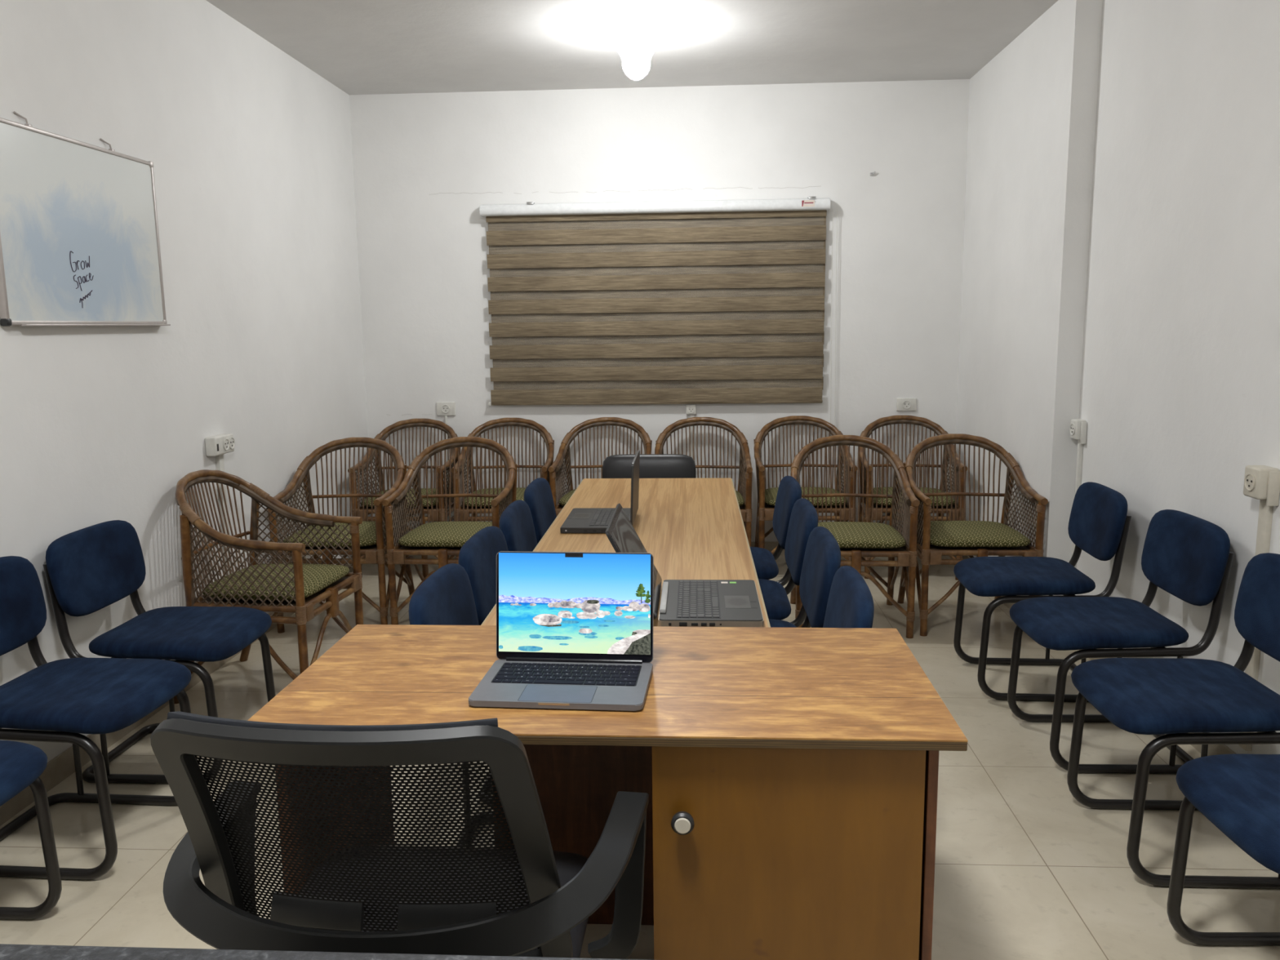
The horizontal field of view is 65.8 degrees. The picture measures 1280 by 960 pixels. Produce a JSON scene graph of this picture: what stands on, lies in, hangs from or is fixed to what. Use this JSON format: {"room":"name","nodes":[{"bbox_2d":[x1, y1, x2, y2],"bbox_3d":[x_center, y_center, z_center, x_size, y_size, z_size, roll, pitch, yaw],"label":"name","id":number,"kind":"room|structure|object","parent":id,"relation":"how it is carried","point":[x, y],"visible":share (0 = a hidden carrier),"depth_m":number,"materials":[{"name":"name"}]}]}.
{"room":"meeting room","nodes":[
{"label":"meeting room","id":0,"kind":"room"},
{"bbox_2d":[0,0,371,762],"bbox_3d":[-1.990,-0.303,2.282,0.120,2.805,7.776,0,9,3],"label":"wall","id":1,"kind":"structure","parent":0,"point":[249,148],"depth_m":3.98,"materials":[{"name":"white paint"}]},
{"bbox_2d":[0,111,170,326],"bbox_3d":[-1.852,-0.841,3.316,0.041,0.642,0.900,0,9,3],"label":"whiteboard","id":2,"kind":"object","parent":1,"relation":"attached to","point":[80,243],"visible":1,"depth_m":3.25,"materials":[{"name":"white plastic"}]},
{"bbox_2d":[18,324,170,326],"bbox_3d":[-1.840,-0.532,3.394,0.028,0.006,0.830,0,9,3],"label":"tray","id":3,"kind":"object","parent":2,"relation":"on","point":[20,325],"depth_m":3.27,"materials":[{"name":"silver metal"}]},
{"bbox_2d":[0,555,365,826],"bbox_3d":[-1.909,1.040,2.490,0.010,0.085,7.776,0,9,3],"label":"baseboard","id":4,"kind":"structure","parent":1,"relation":"attached to","point":[61,766],"depth_m":3.22,"materials":[{"name":"tile"}]},
{"bbox_2d":[204,433,235,471],"bbox_3d":[-1.796,-0.113,4.183,0.053,0.160,0.261,0,9,3],"label":"double socket","id":5,"kind":"object","parent":1,"relation":"attached to","point":[218,446],"depth_m":4.21,"materials":[{"name":"white plastic"}]},
{"bbox_2d":[222,438,229,450],"bbox_3d":[-1.769,-0.152,4.233,0.004,0.051,0.051,0,9,3],"label":"outlet","id":6,"kind":"object","parent":5,"relation":"attached to","point":[225,441],"depth_m":4.23,"materials":[{"name":"white plastic"}]},
{"bbox_2d":[228,437,235,448],"bbox_3d":[-1.766,-0.160,4.283,0.004,0.051,0.051,0,9,3],"label":"outlet","id":7,"kind":"object","parent":5,"relation":"attached to","point":[231,440],"depth_m":4.28,"materials":[{"name":"white plastic"}]},
{"bbox_2d":[217,483,230,535],"bbox_3d":[-1.794,0.127,4.205,0.053,0.235,0.071,0,9,3],"label":"duct","id":8,"kind":"object","parent":1,"relation":"attached to","point":[220,484],"depth_m":4.28,"materials":[{"name":"white plastic"}]},
{"bbox_2d":[222,546,232,576],"bbox_3d":[-1.791,0.343,4.239,0.053,0.126,0.069,0,9,3],"label":"duct","id":9,"kind":"object","parent":1,"relation":"attached to","point":[225,546],"depth_m":4.31,"materials":[{"name":"white plastic"}]},
{"bbox_2d":[205,0,1057,94],"bbox_3d":[-0.080,-1.753,1.946,3.982,0.120,8.016,0,9,3],"label":"ceiling","id":10,"kind":"structure","parent":0,"point":[359,46],"depth_m":4.83,"materials":[{"name":"paint"}]},
{"bbox_2d":[589,11,682,79],"bbox_3d":[-0.018,-1.992,4.614,0.430,0.240,0.430,0,9,3],"label":"ceiling lamp","id":11,"kind":"object","parent":10,"relation":"attached to","point":[636,36],"visible":1,"depth_m":4.51,"materials":[{"name":"white glass"}]},
{"bbox_2d":[0,555,1279,959],"bbox_3d":[-0.045,1.136,2.401,3.982,0.120,8.016,0,9,3],"label":"floor","id":12,"kind":"structure","parent":0,"point":[1024,869],"depth_m":2.79,"materials":[{"name":"tile"}]},
{"bbox_2d":[0,740,62,919],"bbox_3d":[-1.686,0.727,2.192,0.554,0.792,0.474,0,9,3],"label":"chair","id":13,"kind":"object","parent":12,"relation":"on","point":[22,765],"visible":1,"depth_m":2.38,"materials":[{"name":"fabric"}]},
{"bbox_2d":[0,555,197,879],"bbox_3d":[-1.608,0.634,2.774,0.554,0.792,0.474,0,9,5],"label":"chair","id":14,"kind":"object","parent":12,"relation":"on","point":[70,697],"visible":0.94,"depth_m":2.75,"materials":[{"name":"fabric"}]},
{"bbox_2d":[43,520,275,783],"bbox_3d":[-1.568,0.549,3.313,0.554,0.792,0.474,0,9,3],"label":"chair","id":15,"kind":"object","parent":12,"relation":"on","point":[88,570],"visible":0.94,"depth_m":3.20,"materials":[{"name":"fabric"}]},
{"bbox_2d":[173,469,363,703],"bbox_3d":[-1.501,0.402,3.990,0.591,0.881,0.563,1,9,8],"label":"rattan armchair","id":16,"kind":"object","parent":12,"relation":"on","point":[295,587],"visible":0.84,"depth_m":3.87,"materials":[{"name":"wicker"}]},
{"bbox_2d":[202,563,349,600],"bbox_3d":[-1.456,0.404,3.984,0.450,0.058,0.472,1,9,8],"label":"cushion","id":17,"kind":"object","parent":16,"relation":"on","point":[321,581],"depth_m":3.88,"materials":[{"name":"green fabric"}]},
{"bbox_2d":[0,943,645,959],"bbox_3d":[-0.388,0.891,0.537,1.100,0.950,0.662,0,9,3],"label":"countertop","id":18,"kind":"structure","parent":12,"relation":"on","point":[7,952],"depth_m":0.78,"materials":[{"name":"stone"}]},
{"bbox_2d":[267,437,414,633],"bbox_3d":[-1.462,0.256,4.917,0.562,0.881,0.591,0,9,2],"label":"rattan armchair","id":19,"kind":"object","parent":12,"relation":"on","point":[372,535],"visible":0.61,"depth_m":4.94,"materials":[{"name":"wicker"}]},
{"bbox_2d":[283,521,385,546],"bbox_3d":[-1.464,0.264,4.873,0.472,0.058,0.450,0,9,2],"label":"cushion","id":20,"kind":"object","parent":19,"relation":"on","point":[368,537],"depth_m":4.71,"materials":[{"name":"green fabric"}]},
{"bbox_2d":[150,711,648,959],"bbox_3d":[-0.347,0.721,1.557,0.710,0.967,0.667,0,9,5],"label":"office chair","id":21,"kind":"object","parent":12,"relation":"on","point":[529,898],"visible":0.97,"depth_m":1.31,"materials":[{"name":"grey plastic"}]},
{"bbox_2d":[347,418,462,577],"bbox_3d":[-1.372,0.096,5.929,0.563,0.881,0.591,0,9,3],"label":"rattan armchair","id":22,"kind":"object","parent":12,"relation":"on","point":[385,433],"visible":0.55,"depth_m":5.97,"materials":[{"name":"wicker"}]},
{"bbox_2d":[361,488,448,506],"bbox_3d":[-1.375,0.104,5.885,0.472,0.058,0.450,0,9,3],"label":"cushion","id":23,"kind":"object","parent":22,"relation":"on","point":[423,490],"depth_m":5.73,"materials":[{"name":"green fabric"}]},
{"bbox_2d":[382,436,517,624],"bbox_3d":[-0.900,0.255,4.882,0.563,0.881,0.591,0,9,4],"label":"rattan armchair","id":24,"kind":"object","parent":12,"relation":"on","point":[442,539],"visible":0.72,"depth_m":4.89,"materials":[{"name":"wicker"}]},
{"bbox_2d":[398,521,492,546],"bbox_3d":[-0.903,0.263,4.837,0.472,0.058,0.450,0,9,4],"label":"cushion","id":25,"kind":"object","parent":24,"relation":"on","point":[436,534],"depth_m":4.73,"materials":[{"name":"green fabric"}]},
{"bbox_2d":[408,563,493,847],"bbox_3d":[-0.280,0.642,2.622,0.554,0.792,0.474,0,9,4],"label":"chair","id":26,"kind":"object","parent":12,"relation":"on","point":[446,597],"visible":0.2,"depth_m":2.58,"materials":[{"name":"fabric"}]},
{"bbox_2d":[458,525,508,804],"bbox_3d":[-0.249,0.562,3.125,0.554,0.792,0.474,0,9,5],"label":"chair","id":27,"kind":"object","parent":12,"relation":"on","point":[477,555],"visible":0.2,"depth_m":3.00,"materials":[{"name":"fabric"}]},
{"bbox_2d":[451,417,554,559],"bbox_3d":[-0.792,0.092,5.906,0.563,0.881,0.591,-1,9,0],"label":"rattan armchair","id":28,"kind":"object","parent":12,"relation":"on","point":[502,422],"visible":0.38,"depth_m":6.05,"materials":[{"name":"wicker"}]},
{"bbox_2d":[462,487,525,506],"bbox_3d":[-0.793,0.100,5.862,0.472,0.058,0.450,-1,9,0],"label":"cushion","id":29,"kind":"object","parent":28,"relation":"on","point":[520,491],"depth_m":5.78,"materials":[{"name":"green fabric"}]},
{"bbox_2d":[499,499,537,551],"bbox_3d":[-0.206,0.485,3.616,0.554,0.792,0.474,0,9,2],"label":"chair","id":30,"kind":"object","parent":12,"relation":"on","point":[516,521],"visible":0.2,"depth_m":3.54,"materials":[{"name":"fabric"}]},
{"bbox_2d":[524,477,556,544],"bbox_3d":[-0.182,0.401,4.149,0.554,0.792,0.474,0,9,3],"label":"chair","id":31,"kind":"object","parent":12,"relation":"on","point":[538,495],"visible":0.18,"depth_m":4.04,"materials":[{"name":"fabric"}]},
{"bbox_2d":[547,417,652,515],"bbox_3d":[-0.214,0.092,5.864,0.563,0.881,0.591,0,9,6],"label":"rattan armchair","id":32,"kind":"object","parent":12,"relation":"on","point":[555,471],"visible":0.47,"depth_m":6.03,"materials":[{"name":"wicker"}]},
{"bbox_2d":[558,488,576,506],"bbox_3d":[-0.219,0.100,5.820,0.472,0.058,0.450,0,9,6],"label":"cushion","id":33,"kind":"object","parent":32,"relation":"on","point":[562,500],"depth_m":5.80,"materials":[{"name":"green fabric"}]},
{"bbox_2d":[247,624,968,959],"bbox_3d":[-0.054,0.754,1.980,1.212,0.766,0.605,0,9,4],"label":"wooden desk","id":34,"kind":"object","parent":12,"relation":"on","point":[795,771],"visible":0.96,"depth_m":1.68,"materials":[{"name":"brown wood"}]},
{"bbox_2d":[468,551,653,711],"bbox_3d":[-0.140,0.273,1.844,0.313,0.228,0.250,0,9,6],"label":"laptop","id":35,"kind":"object","parent":34,"relation":"on","point":[575,629],"visible":1,"depth_m":1.94,"materials":[{"name":"grey metal"}]},
{"bbox_2d":[480,478,770,924],"bbox_3d":[0.024,0.536,3.407,0.671,0.750,2.235,0,9,3],"label":"table","id":36,"kind":"object","parent":12,"relation":"on","point":[691,528],"visible":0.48,"depth_m":2.81,"materials":[{"name":"brown wood"}]},
{"bbox_2d":[560,449,639,533],"bbox_3d":[-0.134,0.033,3.439,0.249,0.232,0.361,0,9,3],"label":"laptop","id":37,"kind":"object","parent":36,"relation":"on","point":[580,520],"visible":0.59,"depth_m":3.39,"materials":[{"name":"black plastic"}]},
{"bbox_2d":[604,503,764,626],"bbox_3d":[0.111,0.197,2.409,0.358,0.223,0.364,0,9,3],"label":"laptop","id":38,"kind":"object","parent":36,"relation":"on","point":[683,602],"visible":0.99,"depth_m":2.37,"materials":[{"name":"black plastic"}]},
{"bbox_2d":[602,453,695,478],"bbox_3d":[0.037,0.300,4.743,0.464,0.799,0.476,0,9,3],"label":"leather chair","id":39,"kind":"object","parent":12,"relation":"on","point":[651,465],"visible":0.12,"depth_m":4.87,"materials":[{"name":"black leather"}]},
{"bbox_2d":[654,417,752,546],"bbox_3d":[0.365,0.095,5.801,0.562,0.881,0.591,0,9,2],"label":"rattan armchair","id":40,"kind":"object","parent":12,"relation":"on","point":[744,495],"visible":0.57,"depth_m":5.96,"materials":[{"name":"wicker"}]},
{"bbox_2d":[735,490,744,506],"bbox_3d":[0.364,0.103,5.757,0.472,0.058,0.450,0,9,2],"label":"cushion","id":41,"kind":"object","parent":40,"relation":"on","point":[740,494],"depth_m":5.69,"materials":[{"name":"green fabric"}]},
{"bbox_2d":[750,475,801,586],"bbox_3d":[0.383,0.394,4.147,0.554,0.792,0.474,0,9,2],"label":"chair","id":42,"kind":"object","parent":12,"relation":"on","point":[789,491],"visible":0.35,"depth_m":4.02,"materials":[{"name":"fabric"}]},
{"bbox_2d":[758,497,817,627],"bbox_3d":[0.352,0.480,3.605,0.554,0.792,0.474,0,9,3],"label":"chair","id":43,"kind":"object","parent":12,"relation":"on","point":[804,516],"visible":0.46,"depth_m":3.48,"materials":[{"name":"fabric"}]},
{"bbox_2d":[768,526,840,627],"bbox_3d":[0.326,0.561,3.092,0.554,0.792,0.474,0,9,3],"label":"chair","id":44,"kind":"object","parent":12,"relation":"on","point":[822,557],"visible":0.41,"depth_m":2.97,"materials":[{"name":"fabric"}]},
{"bbox_2d":[753,415,857,559],"bbox_3d":[0.952,0.087,5.808,0.563,0.881,0.591,0,9,3],"label":"rattan armchair","id":45,"kind":"object","parent":12,"relation":"on","point":[766,498],"visible":0.65,"depth_m":5.90,"materials":[{"name":"wicker"}]},
{"bbox_2d":[764,487,847,506],"bbox_3d":[0.949,0.095,5.764,0.472,0.058,0.450,0,9,3],"label":"cushion","id":46,"kind":"object","parent":45,"relation":"on","point":[771,494],"depth_m":5.66,"materials":[{"name":"green fabric"}]},
{"bbox_2d":[822,565,874,627],"bbox_3d":[0.302,0.642,2.579,0.554,0.792,0.474,0,9,4],"label":"chair","id":47,"kind":"object","parent":12,"relation":"on","point":[850,604],"visible":0.12,"depth_m":2.49,"materials":[{"name":"fabric"}]},
{"bbox_2d":[790,435,919,638],"bbox_3d":[1.006,0.252,4.756,0.563,0.881,0.591,0,9,5],"label":"rattan armchair","id":48,"kind":"object","parent":12,"relation":"on","point":[856,540],"visible":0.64,"depth_m":4.78,"materials":[{"name":"wicker"}]},
{"bbox_2d":[817,521,906,548],"bbox_3d":[1.002,0.260,4.712,0.472,0.058,0.450,0,9,5],"label":"cushion","id":49,"kind":"object","parent":48,"relation":"on","point":[848,535],"depth_m":4.60,"materials":[{"name":"green fabric"}]},
{"bbox_2d":[858,415,967,580],"bbox_3d":[1.558,0.086,5.764,0.563,0.881,0.591,0,9,6],"label":"rattan armchair","id":50,"kind":"object","parent":12,"relation":"on","point":[938,429],"visible":0.5,"depth_m":5.83,"materials":[{"name":"wicker"}]},
{"bbox_2d":[873,487,955,506],"bbox_3d":[1.553,0.095,5.720,0.472,0.058,0.450,0,9,6],"label":"cushion","id":51,"kind":"object","parent":50,"relation":"on","point":[890,489],"depth_m":5.57,"materials":[{"name":"green fabric"}]},
{"bbox_2d":[897,433,1048,636],"bbox_3d":[1.568,0.246,4.749,0.563,0.881,0.591,0,9,3],"label":"rattan armchair","id":52,"kind":"object","parent":12,"relation":"on","point":[935,540],"visible":0.72,"depth_m":4.67,"materials":[{"name":"wicker"}]},
{"bbox_2d":[919,520,1031,546],"bbox_3d":[1.566,0.254,4.705,0.472,0.058,0.450,0,9,3],"label":"cushion","id":53,"kind":"object","parent":52,"relation":"on","point":[943,533],"depth_m":4.57,"materials":[{"name":"green fabric"}]},
{"bbox_2d":[953,481,1131,702],"bbox_3d":[1.551,0.418,3.905,0.554,0.792,0.474,0,9,5],"label":"chair","id":54,"kind":"object","parent":12,"relation":"on","point":[1099,522],"visible":0.91,"depth_m":3.77,"materials":[{"name":"fabric"}]},
{"bbox_2d":[1007,509,1234,773],"bbox_3d":[1.561,0.513,3.301,0.554,0.792,0.474,0,9,2],"label":"chair","id":55,"kind":"object","parent":12,"relation":"on","point":[1188,557],"visible":0.94,"depth_m":3.16,"materials":[{"name":"fabric"}]},
{"bbox_2d":[1066,552,1279,888],"bbox_3d":[1.498,0.614,2.662,0.554,0.792,0.474,0,9,3],"label":"chair","id":56,"kind":"object","parent":12,"relation":"on","point":[1189,701],"visible":0.94,"depth_m":2.61,"materials":[{"name":"fabric"}]},
{"bbox_2d":[1166,754,1279,945],"bbox_3d":[1.458,0.715,2.024,0.554,0.792,0.474,0,9,1],"label":"chair","id":57,"kind":"object","parent":12,"relation":"on","point":[1239,794],"visible":1,"depth_m":2.12,"materials":[{"name":"fabric"}]},
{"bbox_2d":[349,79,969,542],"bbox_3d":[0.155,-0.924,6.066,3.982,2.805,0.121,0,9,3],"label":"wall","id":58,"kind":"structure","parent":0,"point":[425,165],"depth_m":5.91,"materials":[{"name":"white paint"}]},
{"bbox_2d":[435,401,455,517],"bbox_3d":[-1.202,-0.057,6.210,0.118,0.866,0.018,0,9,3],"label":"wall socket","id":59,"kind":"object","parent":58,"relation":"attached to","point":[443,408],"visible":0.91,"depth_m":6.14,"materials":[{"name":"white plastic"}]},
{"bbox_2d":[441,404,449,413],"bbox_3d":[-1.207,-0.441,6.142,0.052,0.052,0.004,0,9,3],"label":"outlet","id":60,"kind":"object","parent":59,"relation":"attached to","point":[445,408],"depth_m":6.14,"materials":[{"name":"white plastic"}]},
{"bbox_2d":[384,542,784,555],"bbox_3d":[0.115,0.430,6.217,3.615,0.085,0.010,0,9,3],"label":"baseboard","id":61,"kind":"structure","parent":58,"relation":"attached to","point":[770,546],"depth_m":6.17,"materials":[{"name":"tile"}]},
{"bbox_2d":[479,196,837,435],"bbox_3d":[0.119,-0.893,5.959,2.123,1.539,0.083,0,9,3],"label":"roller blind","id":62,"kind":"object","parent":58,"relation":"attached to","point":[703,301],"visible":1,"depth_m":5.94,"materials":[{"name":"fabric"}]},
{"bbox_2d":[685,404,696,417],"bbox_3d":[0.313,-0.424,6.059,0.060,0.080,0.034,0,9,3],"label":"wall socket","id":63,"kind":"object","parent":58,"relation":"attached to","point":[691,410],"depth_m":6.05,"materials":[{"name":"white plastic"}]},
{"bbox_2d":[688,406,694,413],"bbox_3d":[0.312,-0.428,6.043,0.040,0.040,0.004,0,9,3],"label":"outlet","id":64,"kind":"object","parent":63,"relation":"attached to","point":[691,409],"depth_m":6.04,"materials":[{"name":"white plastic"}]},
{"bbox_2d":[896,398,916,411],"bbox_3d":[1.613,-0.456,5.989,0.118,0.078,0.018,0,9,3],"label":"wall socket","id":65,"kind":"object","parent":58,"relation":"attached to","point":[902,404],"visible":1,"depth_m":5.98,"materials":[{"name":"white plastic"}]},
{"bbox_2d":[902,400,911,408],"bbox_3d":[1.613,-0.455,5.982,0.050,0.050,0.004,0,9,3],"label":"outlet","id":66,"kind":"object","parent":65,"relation":"attached to","point":[906,404],"depth_m":5.98,"materials":[{"name":"white plastic"}]},
{"bbox_2d":[955,0,1279,754],"bbox_3d":[1.812,-0.315,2.067,0.227,2.805,7.776,0,9,3],"label":"wall","id":67,"kind":"structure","parent":0,"point":[1121,264],"depth_m":3.82,"materials":[{"name":"white paint"}]},
{"bbox_2d":[1069,418,1087,568],"bbox_3d":[1.912,0.165,4.369,0.050,0.865,0.078,0,9,3],"label":"socket","id":68,"kind":"object","parent":67,"relation":"attached to","point":[1077,429],"visible":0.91,"depth_m":4.31,"materials":[{"name":"white plastic"}]},
{"bbox_2d":[1069,423,1075,435],"bbox_3d":[1.885,-0.221,4.313,0.004,0.052,0.052,0,9,3],"label":"outlet","id":69,"kind":"object","parent":68,"relation":"attached to","point":[1072,429],"depth_m":4.31,"materials":[{"name":"white plastic"}]},
{"bbox_2d":[954,555,1236,755],"bbox_3d":[1.763,1.030,2.277,0.117,0.085,7.766,0,9,3],"label":"baseboard","id":70,"kind":"structure","parent":67,"relation":"attached to","point":[1213,749],"depth_m":3.22,"materials":[{"name":"tile"}]},
{"bbox_2d":[1243,465,1279,555],"bbox_3d":[1.818,0.088,2.853,0.064,0.266,0.181,0,9,3],"label":"socket","id":71,"kind":"object","parent":67,"relation":"attached to","point":[1262,483],"depth_m":2.89,"materials":[{"name":"plastic"}]},
{"bbox_2d":[1244,473,1255,491],"bbox_3d":[1.791,0.007,2.907,0.004,0.052,0.052,0,9,3],"label":"outlet","id":72,"kind":"object","parent":71,"relation":"attached to","point":[1249,478],"depth_m":2.91,"materials":[{"name":"plastic"}]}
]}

